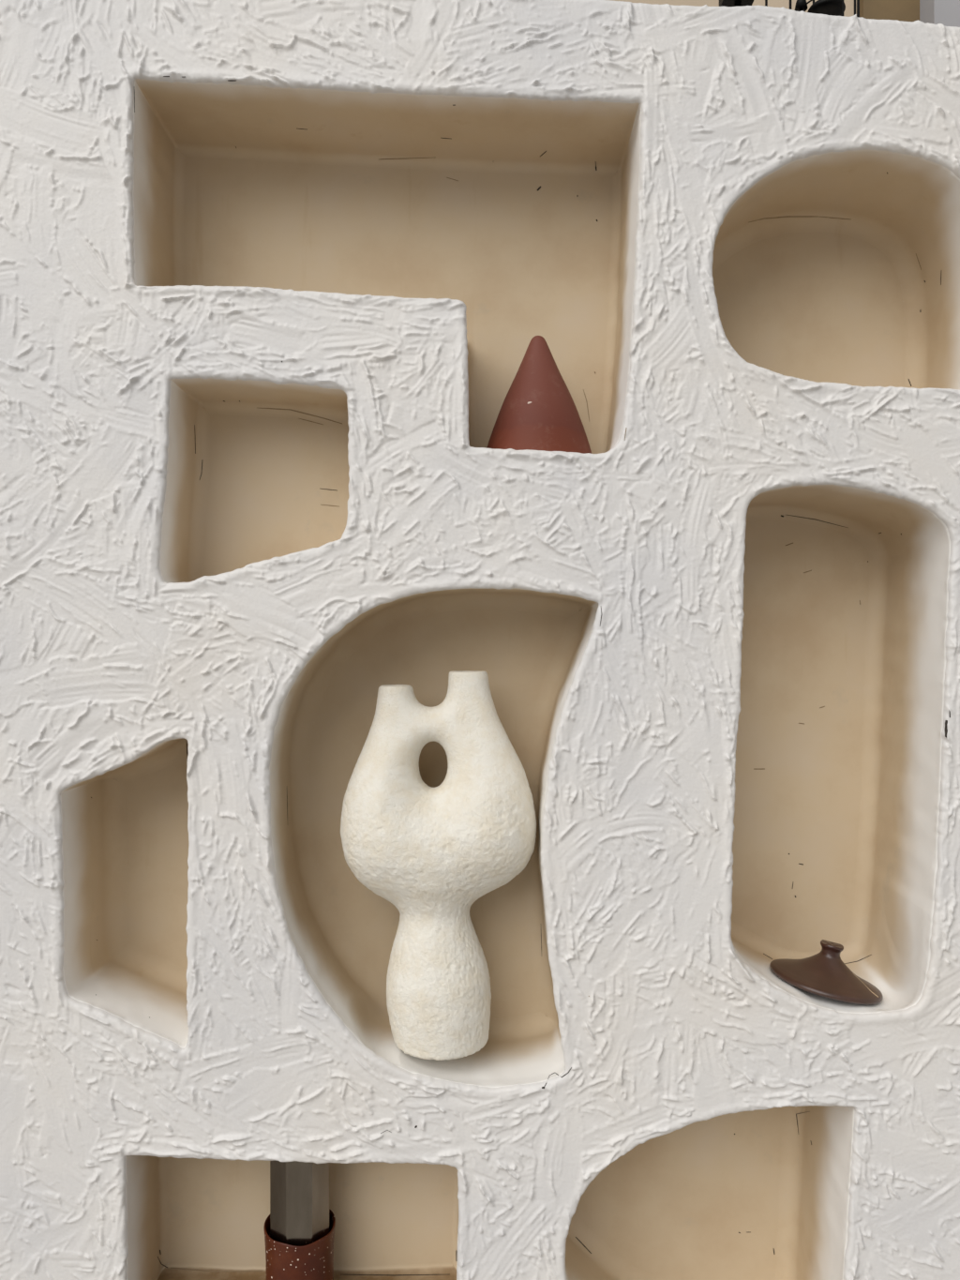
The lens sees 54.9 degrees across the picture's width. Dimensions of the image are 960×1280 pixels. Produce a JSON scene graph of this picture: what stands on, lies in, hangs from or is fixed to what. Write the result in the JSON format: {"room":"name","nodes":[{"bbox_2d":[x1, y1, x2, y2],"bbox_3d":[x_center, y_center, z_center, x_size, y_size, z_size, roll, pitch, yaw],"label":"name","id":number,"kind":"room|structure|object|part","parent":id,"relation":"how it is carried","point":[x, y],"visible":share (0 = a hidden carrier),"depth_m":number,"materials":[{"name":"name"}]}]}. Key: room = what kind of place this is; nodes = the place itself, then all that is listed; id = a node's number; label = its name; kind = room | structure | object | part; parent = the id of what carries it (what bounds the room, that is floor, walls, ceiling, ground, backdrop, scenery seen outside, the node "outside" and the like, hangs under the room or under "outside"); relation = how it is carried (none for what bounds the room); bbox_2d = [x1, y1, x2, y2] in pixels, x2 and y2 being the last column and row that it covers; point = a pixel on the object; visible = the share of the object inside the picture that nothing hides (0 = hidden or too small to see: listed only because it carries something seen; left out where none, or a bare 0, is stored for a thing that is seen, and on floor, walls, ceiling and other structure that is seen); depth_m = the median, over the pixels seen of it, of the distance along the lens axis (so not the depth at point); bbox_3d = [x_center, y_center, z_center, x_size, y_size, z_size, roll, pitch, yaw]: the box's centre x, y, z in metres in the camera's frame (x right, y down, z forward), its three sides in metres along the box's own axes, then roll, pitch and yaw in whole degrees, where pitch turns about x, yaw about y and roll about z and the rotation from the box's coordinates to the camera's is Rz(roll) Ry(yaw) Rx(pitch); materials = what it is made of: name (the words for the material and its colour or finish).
{"room":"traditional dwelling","nodes":[
{"label":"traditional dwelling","id":0,"kind":"room"},
{"bbox_2d":[0,0,959,1279],"bbox_3d":[-0.003,0.161,1.674,2.550,2.578,0.372,0,0,0],"label":"wall","id":1,"kind":"structure","parent":0,"point":[278,278],"depth_m":1.50,"materials":[{"name":"white paint"}]},
{"bbox_2d":[263,1208,335,1279],"bbox_3d":[-0.308,1.063,1.582,0.120,0.144,0.120,0,0,0],"label":"clay pot","id":2,"kind":"object","parent":1,"relation":"in","point":[314,1260],"visible":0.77,"depth_m":1.53,"materials":[{"name":"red ceramic"}]},
{"bbox_2d":[270,1160,329,1246],"bbox_3d":[-0.308,0.993,1.582,0.098,0.260,0.098,0,0,-9],"label":"candle","id":3,"kind":"object","parent":2,"relation":"in","point":[299,1191],"visible":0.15,"depth_m":1.54,"materials":[{"name":"wax"}]},
{"bbox_2d":[340,670,536,1060],"bbox_3d":[-0.072,0.373,1.600,0.339,0.640,0.201,0,0,0],"label":"vase","id":4,"kind":"object","parent":1,"relation":"in","point":[430,852],"visible":1,"depth_m":1.54,"materials":[{"name":"ceramic"}]},
{"bbox_3d":[-0.139,0.096,1.600,0.080,0.036,0.066,0,0,0],"label":"spout","id":5,"kind":"part","parent":4,"relation":"part of","materials":[{"name":"ceramic"}]},
{"bbox_3d":[-0.024,0.084,1.600,0.098,0.061,0.068,0,0,0],"label":"spout","id":6,"kind":"part","parent":4,"relation":"part of","materials":[{"name":"ceramic"}]},
{"bbox_2d":[486,335,591,453],"bbox_3d":[0.101,-0.418,1.611,0.195,0.226,0.195,0,0,0],"label":"cone","id":7,"kind":"object","parent":1,"relation":"in","point":[538,411],"visible":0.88,"depth_m":1.55,"materials":[{"name":"red ceramic"}]},
{"bbox_2d":[719,0,767,6],"bbox_3d":[0.465,-1.140,1.630,0.110,0.208,0.080,0,0,0],"label":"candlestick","id":8,"kind":"object","parent":1,"relation":"on","point":[722,3],"visible":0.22,"depth_m":1.63,"materials":[{"name":"black metal"}]},
{"bbox_3d":[0.455,-1.085,1.630,0.012,0.078,0.012,0,0,0],"label":"stem","id":9,"kind":"part","parent":8,"relation":"part of","materials":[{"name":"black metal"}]},
{"bbox_2d":[789,0,859,17],"bbox_3d":[0.606,-1.171,1.630,0.151,0.336,0.120,0,0,0],"label":"lantern","id":10,"kind":"object","parent":1,"relation":"on","point":[835,7],"visible":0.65,"depth_m":1.62,"materials":[{"name":"black metal"}]},
{"bbox_3d":[0.610,-1.113,1.630,0.065,0.020,0.065,0,0,0],"label":"dish","id":11,"kind":"part","parent":10,"relation":"part of","materials":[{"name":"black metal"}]},
{"bbox_3d":[0.622,-1.179,1.585,0.003,0.300,0.003,0,0,0],"label":"post","id":12,"kind":"part","parent":10,"relation":"part of","materials":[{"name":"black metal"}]},
{"bbox_3d":[0.679,-1.179,1.675,0.003,0.300,0.003,0,0,0],"label":"post","id":13,"kind":"part","parent":10,"relation":"part of","materials":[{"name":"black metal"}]},
{"bbox_3d":[0.649,-1.179,1.585,0.003,0.300,0.003,0,0,0],"label":"post","id":14,"kind":"part","parent":10,"relation":"part of","materials":[{"name":"black metal"}]},
{"bbox_2d":[769,939,883,1005],"bbox_3d":[0.603,0.573,1.615,0.184,0.090,0.187,0,0,33],"label":"vase","id":15,"kind":"object","parent":1,"relation":"in","point":[824,973],"visible":1,"depth_m":1.58,"materials":[{"name":"brown ceramic"}]},
{"bbox_3d":[0.614,0.541,1.617,0.040,0.021,0.040,11,-1,0],"label":"knob","id":16,"kind":"part","parent":15,"relation":"part of","materials":[{"name":"ceramic"}]},
{"bbox_2d":[610,0,857,16],"bbox_3d":[0.000,-0.450,2.950,7.000,3.800,0.100,0,0,0],"label":"wall","id":17,"kind":"structure","parent":0,"point":[850,4],"depth_m":2.90,"materials":[{"name":"beige paint"}]},
{"bbox_2d":[859,0,919,21],"bbox_3d":[1.306,-0.450,2.885,0.230,3.800,0.030,0,0,0],"label":"trim","id":18,"kind":"structure","parent":17,"relation":"attached to","point":[903,10],"depth_m":2.87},
{"bbox_2d":[919,0,959,27],"bbox_3d":[1.755,-0.450,2.840,0.778,3.800,0.120,0,0,0],"label":"trim","id":19,"kind":"structure","parent":17,"relation":"attached to","point":[946,12],"depth_m":2.78,"materials":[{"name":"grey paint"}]}
]}

